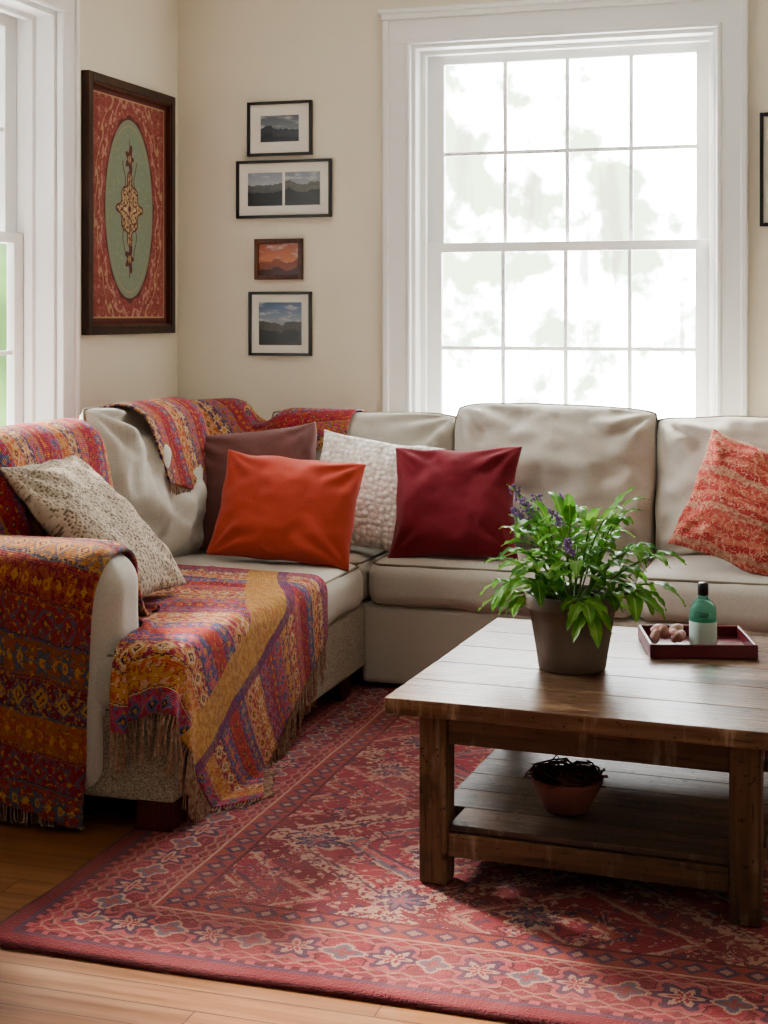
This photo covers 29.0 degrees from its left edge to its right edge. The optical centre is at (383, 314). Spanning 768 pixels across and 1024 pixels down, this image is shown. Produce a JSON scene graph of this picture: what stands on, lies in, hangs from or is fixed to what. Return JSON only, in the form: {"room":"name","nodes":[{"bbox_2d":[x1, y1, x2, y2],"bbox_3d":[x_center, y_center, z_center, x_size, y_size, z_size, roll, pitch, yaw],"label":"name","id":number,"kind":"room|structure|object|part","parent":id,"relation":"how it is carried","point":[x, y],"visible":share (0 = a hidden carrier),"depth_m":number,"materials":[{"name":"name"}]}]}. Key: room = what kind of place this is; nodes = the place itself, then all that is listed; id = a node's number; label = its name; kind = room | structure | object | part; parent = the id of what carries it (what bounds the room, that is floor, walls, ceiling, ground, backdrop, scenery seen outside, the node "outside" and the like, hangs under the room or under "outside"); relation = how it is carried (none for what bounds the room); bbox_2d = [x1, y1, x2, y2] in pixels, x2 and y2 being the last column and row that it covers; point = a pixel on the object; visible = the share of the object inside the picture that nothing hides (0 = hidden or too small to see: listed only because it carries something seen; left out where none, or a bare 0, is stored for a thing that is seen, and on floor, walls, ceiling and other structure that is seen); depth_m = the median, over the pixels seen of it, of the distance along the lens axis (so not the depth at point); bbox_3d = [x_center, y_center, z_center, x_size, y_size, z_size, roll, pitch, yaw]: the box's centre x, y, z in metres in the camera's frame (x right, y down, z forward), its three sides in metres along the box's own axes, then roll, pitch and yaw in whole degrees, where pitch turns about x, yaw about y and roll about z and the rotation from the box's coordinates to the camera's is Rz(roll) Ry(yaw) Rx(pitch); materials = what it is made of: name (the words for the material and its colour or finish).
{"room":"living room","nodes":[
{"label":"living room","id":0,"kind":"room"},
{"bbox_2d":[57,0,177,413],"bbox_3d":[-2.131,-0.115,3.261,0.205,2.950,7.350,0,0,17],"label":"wall","id":1,"kind":"structure","parent":0,"point":[135,42],"depth_m":6.32,"materials":[{"name":"beige paint"}]},
{"bbox_2d":[0,0,56,425],"bbox_3d":[-1.562,-0.275,5.132,0.230,1.795,1.304,0,0,17],"label":"window","id":2,"kind":"structure","parent":1,"relation":"in","point":[45,18],"depth_m":5.71,"materials":[{"name":"white paint"}]},
{"bbox_3d":[-1.584,0.143,5.139,0.019,0.837,1.094,0,0,17],"label":"lower sash muntins","id":3,"kind":"part","parent":2,"relation":"part of","materials":[{"name":"white wood"}]},
{"bbox_3d":[-1.622,-0.711,5.151,0.035,0.871,1.253,0,0,17],"label":"upper sash","id":4,"kind":"part","parent":2,"relation":"part of","materials":[{"name":"white wood"}]},
{"bbox_3d":[-1.584,0.141,5.139,0.035,0.912,1.253,0,0,17],"label":"lower sash","id":5,"kind":"part","parent":2,"relation":"part of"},
{"bbox_2d":[0,4,34,422],"bbox_3d":[-1.547,-0.276,5.127,0.037,1.748,1.260,0,0,17],"label":"window frame","id":6,"kind":"object","parent":2,"relation":"attached to","point":[29,20],"visible":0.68,"depth_m":5.71,"materials":[{"name":"white paint"}]},
{"bbox_2d":[28,0,79,418],"bbox_3d":[-1.426,-0.339,5.089,0.054,1.953,1.568,0,0,17],"label":"window frame","id":7,"kind":"structure","parent":1,"relation":"attached to","point":[61,16],"depth_m":5.71,"materials":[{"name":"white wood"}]},
{"bbox_2d":[81,70,174,334],"bbox_3d":[-1.064,-0.445,6.260,0.035,1.050,0.790,0,0,17],"label":"framed picture","id":8,"kind":"object","parent":1,"relation":"attached to","point":[128,129],"visible":1,"depth_m":6.23,"materials":[{"name":"brown wood"}]},
{"bbox_2d":[0,667,516,1023],"bbox_3d":[0.529,1.385,2.535,5.716,0.050,7.555,0,0,17],"label":"floor","id":9,"kind":"structure","parent":0,"point":[35,988],"depth_m":3.00,"materials":[{"name":"brown wood"}]},
{"bbox_2d":[0,671,767,1023],"bbox_3d":[0.809,1.351,4.015,2.757,0.015,2.553,0,0,17],"label":"rug","id":10,"kind":"object","parent":9,"relation":"on","point":[315,886],"visible":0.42,"depth_m":3.33,"materials":[{"name":"fabric"}]},
{"bbox_2d":[385,618,767,927],"bbox_3d":[0.599,1.121,3.794,0.918,0.449,0.979,0,0,20],"label":"coffee table","id":11,"kind":"object","parent":10,"relation":"on","point":[680,744],"visible":0.98,"depth_m":3.50,"materials":[{"name":"brown wood"}]},
{"bbox_3d":[0.126,1.141,3.549,0.068,0.410,0.068,0,0,20],"label":"leg","id":12,"kind":"part","parent":11,"relation":"part of","materials":[{"name":"brown wood"}]},
{"bbox_2d":[523,755,607,815],"bbox_3d":[0.454,1.148,3.637,0.197,0.119,0.205,0,0,-32],"label":"terracotta bowl","id":13,"kind":"object","parent":11,"relation":"on","point":[567,789],"visible":0.99,"depth_m":3.58,"materials":[{"name":"brown ceramic"}]},
{"bbox_2d":[478,484,686,674],"bbox_3d":[0.485,0.665,3.791,0.488,0.461,0.528,0,0,-15],"label":"potted plant","id":14,"kind":"object","parent":11,"relation":"on","point":[572,622],"visible":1,"depth_m":3.71,"materials":[{"name":"green plant"}]},
{"bbox_3d":[0.478,0.800,3.780,0.243,0.191,0.243,0,0,17],"label":"pot","id":15,"kind":"part","parent":14,"relation":"part of","materials":[{"name":"brown ceramic"}]},
{"bbox_2d":[638,625,757,658],"bbox_3d":[0.840,0.878,4.002,0.280,0.036,0.250,0,0,2],"label":"serving tray","id":16,"kind":"object","parent":11,"relation":"on","point":[733,642],"visible":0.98,"depth_m":3.88,"materials":[{"name":"paint"}]},
{"bbox_2d":[649,623,685,643],"bbox_3d":[0.765,0.861,4.015,0.099,0.054,0.082,0,0,17],"label":"seashells","id":17,"kind":"object","parent":16,"relation":"on","point":[678,634],"visible":0.99,"depth_m":4.00},
{"bbox_2d":[689,582,716,643],"bbox_3d":[0.853,0.801,3.977,0.073,0.172,0.073,0,0,17],"label":"glass bottle","id":18,"kind":"object","parent":16,"relation":"on","point":[702,612],"visible":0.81,"depth_m":3.95,"materials":[{"name":"teal glass"}]},
{"bbox_3d":[0.805,1.141,3.304,0.068,0.410,0.068,0,0,20],"label":"leg","id":19,"kind":"part","parent":11,"relation":"part of","materials":[{"name":"brown wood"}]},
{"bbox_3d":[1.071,1.141,4.039,0.068,0.410,0.068,0,0,20],"label":"leg","id":20,"kind":"part","parent":11,"relation":"part of","materials":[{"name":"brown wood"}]},
{"bbox_2d":[79,400,767,831],"bbox_3d":[0.626,0.838,4.826,4.071,1.043,2.630,0,0,17],"label":"sectional sofa","id":21,"kind":"object","parent":9,"relation":"on","point":[392,619],"visible":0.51,"depth_m":5.31,"materials":[{"name":"fabric"}]},
{"bbox_2d":[0,418,113,536],"bbox_3d":[-1.209,0.571,4.699,0.552,0.455,0.823,0,0,17],"label":"throw blanket","id":22,"kind":"object","parent":21,"relation":"on","point":[39,442],"visible":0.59,"depth_m":4.58,"materials":[{"name":"fabric"}]},
{"bbox_2d":[0,534,160,829],"bbox_3d":[-1.132,0.912,4.348,1.009,0.867,0.728,0,0,17],"label":"throw blanket","id":23,"kind":"object","parent":21,"relation":"on","point":[48,585],"visible":0.88,"depth_m":3.92,"materials":[{"name":"fabric"}]},
{"bbox_2d":[0,455,186,597],"bbox_3d":[-0.868,0.641,4.484,0.404,0.393,0.423,0,0,20],"label":"throw pillow","id":24,"kind":"object","parent":21,"relation":"on","point":[66,496],"visible":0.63,"depth_m":4.42,"materials":[{"name":"beige fabric"}]},
{"bbox_3d":[-1.173,0.958,4.150,1.033,0.675,0.263,0,0,17],"label":"arm","id":25,"kind":"part","parent":21,"relation":"part of","materials":[{"name":"fabric"}]},
{"bbox_2d":[79,406,206,557],"bbox_3d":[-0.858,0.616,5.435,0.333,0.600,0.762,-14,-6,17],"label":"cushion","id":26,"kind":"object","parent":21,"relation":"on","point":[137,469],"depth_m":5.20,"materials":[{"name":"fabric"}]},
{"bbox_3d":[-0.588,1.304,3.925,0.100,0.087,0.100,0,0,17],"label":"leg","id":27,"kind":"part","parent":21,"relation":"part of","materials":[{"name":"brown wood"}]},
{"bbox_2d":[76,397,321,494],"bbox_3d":[-0.722,0.520,5.768,0.853,0.416,1.391,0,0,17],"label":"throw blanket","id":28,"kind":"object","parent":21,"relation":"on","point":[182,424],"visible":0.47,"depth_m":5.53,"materials":[{"name":"fabric"}]},
{"bbox_2d":[109,564,327,822],"bbox_3d":[-0.581,1.091,4.457,0.639,0.510,1.338,0,0,9],"label":"throw blanket","id":29,"kind":"object","parent":21,"relation":"on","point":[229,654],"visible":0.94,"depth_m":4.19,"materials":[{"name":"fabric"}]},
{"bbox_2d":[199,421,316,549],"bbox_3d":[-0.476,0.642,5.636,0.536,0.462,0.232,0,0,-12],"label":"throw pillow","id":30,"kind":"object","parent":21,"relation":"on","point":[296,442],"visible":0.43,"depth_m":5.63,"materials":[{"name":"brown fabric"}]},
{"bbox_2d":[206,449,365,571],"bbox_3d":[-0.351,0.695,5.322,0.554,0.403,0.247,0,0,10],"label":"throw pillow","id":31,"kind":"object","parent":21,"relation":"on","point":[280,508],"visible":1,"depth_m":5.26,"materials":[{"name":"orange fabric"}]},
{"bbox_2d":[198,545,388,599],"bbox_3d":[-0.421,0.971,5.880,0.975,0.204,0.803,0,0,17],"label":"seat cushion","id":32,"kind":"object","parent":21,"relation":"on","point":[362,556],"depth_m":5.47,"materials":[{"name":"fabric"}]},
{"bbox_2d":[244,403,364,449],"bbox_3d":[-0.306,0.523,6.181,0.670,0.312,0.600,0,0,17],"label":"throw blanket","id":33,"kind":"object","parent":21,"relation":"on","point":[335,420],"visible":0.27,"depth_m":5.95,"materials":[{"name":"fabric"}]},
{"bbox_3d":[-0.180,1.304,5.244,0.100,0.087,0.100,0,0,17],"label":"leg","id":34,"kind":"part","parent":21,"relation":"part of","materials":[{"name":"brown wood"}]},
{"bbox_2d":[273,412,454,460],"bbox_3d":[-0.102,0.654,5.958,0.801,0.536,0.321,0,-13,17],"label":"cushion","id":35,"kind":"object","parent":21,"relation":"on","point":[437,430],"depth_m":5.86,"materials":[{"name":"fabric"}]},
{"bbox_2d":[320,429,445,551],"bbox_3d":[-0.043,0.669,5.574,0.529,0.463,0.214,0,0,13],"label":"throw pillow","id":36,"kind":"object","parent":21,"relation":"on","point":[375,510],"visible":0.4,"depth_m":5.51,"materials":[{"name":"white fabric"}]},
{"bbox_2d":[387,446,521,560],"bbox_3d":[0.259,0.686,5.416,0.490,0.412,0.241,0,0,14],"label":"throw pillow","id":37,"kind":"object","parent":21,"relation":"on","point":[449,503],"visible":0.95,"depth_m":5.36,"materials":[{"name":"red fabric"}]},
{"bbox_2d":[369,548,654,617],"bbox_3d":[0.507,0.973,5.588,0.972,0.208,0.808,0,0,17],"label":"seat cushion","id":38,"kind":"object","parent":21,"relation":"on","point":[438,586],"depth_m":5.29,"materials":[{"name":"fabric"}]},
{"bbox_2d":[454,404,656,559],"bbox_3d":[0.647,0.636,5.711,0.798,0.587,0.367,1,-12,18],"label":"cushion","id":39,"kind":"object","parent":21,"relation":"on","point":[593,454],"depth_m":5.57,"materials":[{"name":"fabric"}]},
{"bbox_2d":[636,554,767,631],"bbox_3d":[1.415,0.968,5.304,0.955,0.208,0.810,0,0,17],"label":"seat cushion","id":40,"kind":"object","parent":21,"relation":"on","point":[739,596],"depth_m":5.02,"materials":[{"name":"fabric"}]},
{"bbox_2d":[655,417,767,554],"bbox_3d":[1.400,0.651,5.472,0.797,0.554,0.358,-1,-12,17],"label":"cushion","id":41,"kind":"object","parent":21,"relation":"on","point":[681,443],"depth_m":5.48,"materials":[{"name":"fabric"}]},
{"bbox_2d":[667,429,767,575],"bbox_3d":[1.269,0.664,5.120,0.561,0.523,0.246,0,0,26],"label":"throw pillow","id":42,"kind":"object","parent":21,"relation":"on","point":[725,514],"visible":1,"depth_m":5.09,"materials":[{"name":"fabric"}]},
{"bbox_2d":[178,0,767,420],"bbox_3d":[1.628,-0.115,6.042,5.716,2.950,0.205,0,0,17],"label":"wall","id":43,"kind":"structure","parent":0,"point":[232,54],"depth_m":6.56,"materials":[{"name":"beige paint"}]},
{"bbox_2d":[254,238,302,279],"bbox_3d":[-0.466,-0.247,6.580,0.227,0.180,0.020,0,0,17],"label":"framed picture","id":44,"kind":"object","parent":43,"relation":"attached to","point":[274,259],"visible":1,"depth_m":6.58,"materials":[{"name":"brown wood"}]},
{"bbox_2d":[259,243,297,274],"bbox_3d":[-0.466,-0.247,6.579,0.187,0.140,0.001,0,0,17],"label":"print","id":45,"kind":"object","parent":44,"relation":"attached to","point":[274,258],"depth_m":6.58},
{"bbox_2d":[248,292,311,355],"bbox_3d":[-0.459,0.038,6.576,0.296,0.283,0.022,0,0,17],"label":"framed picture","id":46,"kind":"object","parent":43,"relation":"attached to","point":[279,323],"visible":1,"depth_m":6.58},
{"bbox_2d":[259,302,301,344],"bbox_3d":[-0.459,0.038,6.577,0.202,0.189,0.001,0,0,17],"label":"print","id":47,"kind":"object","parent":46,"relation":"attached to","point":[280,323],"depth_m":6.58},
{"bbox_2d":[247,100,312,156],"bbox_3d":[-0.462,-0.825,6.577,0.305,0.240,0.022,0,0,17],"label":"framed picture","id":48,"kind":"object","parent":43,"relation":"attached to","point":[274,128],"visible":1,"depth_m":6.58},
{"bbox_2d":[261,115,298,141],"bbox_3d":[-0.462,-0.825,6.577,0.181,0.116,0.001,0,0,17],"label":"print","id":49,"kind":"object","parent":48,"relation":"attached to","point":[279,128],"depth_m":6.58},
{"bbox_2d":[236,158,331,218],"bbox_3d":[-0.444,-0.557,6.571,0.449,0.255,0.022,0,0,17],"label":"framed picture","id":50,"kind":"object","parent":43,"relation":"attached to","point":[294,188],"visible":1,"depth_m":6.57},
{"bbox_2d":[248,172,281,205],"bbox_3d":[-0.528,-0.557,6.598,0.165,0.147,0.001,0,0,17],"label":"print","id":51,"kind":"object","parent":50,"relation":"attached to","point":[264,189],"depth_m":6.60},
{"bbox_2d":[285,171,319,204],"bbox_3d":[-0.359,-0.557,6.545,0.165,0.147,0.001,0,0,17],"label":"print","id":52,"kind":"object","parent":50,"relation":"attached to","point":[301,188],"depth_m":6.55},
{"bbox_2d":[378,0,747,415],"bbox_3d":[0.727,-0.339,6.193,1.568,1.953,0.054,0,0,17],"label":"window frame","id":53,"kind":"structure","parent":43,"relation":"attached to","point":[387,15],"depth_m":6.24,"materials":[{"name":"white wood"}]},
{"bbox_2d":[411,28,716,416],"bbox_3d":[0.770,-0.275,6.329,1.304,1.795,0.230,0,0,17],"label":"window","id":54,"kind":"structure","parent":43,"relation":"in","point":[437,65],"depth_m":6.38,"materials":[{"name":"white paint"}]},
{"bbox_3d":[0.777,0.141,6.351,1.253,0.912,0.035,0,0,17],"label":"lower sash","id":55,"kind":"part","parent":54,"relation":"part of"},
{"bbox_3d":[0.777,0.143,6.351,1.094,0.837,0.019,0,0,17],"label":"lower sash muntins","id":56,"kind":"part","parent":54,"relation":"part of","materials":[{"name":"white wood"}]},
{"bbox_3d":[0.789,-0.707,6.389,1.094,0.787,0.019,0,0,17],"label":"upper sash muntins","id":57,"kind":"part","parent":54,"relation":"part of","materials":[{"name":"white wood"}]},
{"bbox_2d":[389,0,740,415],"bbox_3d":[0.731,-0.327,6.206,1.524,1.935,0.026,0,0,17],"label":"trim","id":58,"kind":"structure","parent":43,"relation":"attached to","point":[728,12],"depth_m":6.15,"materials":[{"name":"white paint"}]},
{"bbox_2d":[760,112,767,226],"bbox_3d":[1.700,-0.583,5.900,0.405,0.455,0.022,0,0,17],"label":"framed picture","id":59,"kind":"object","parent":43,"relation":"attached to","point":[763,116],"visible":1,"depth_m":5.95}
]}

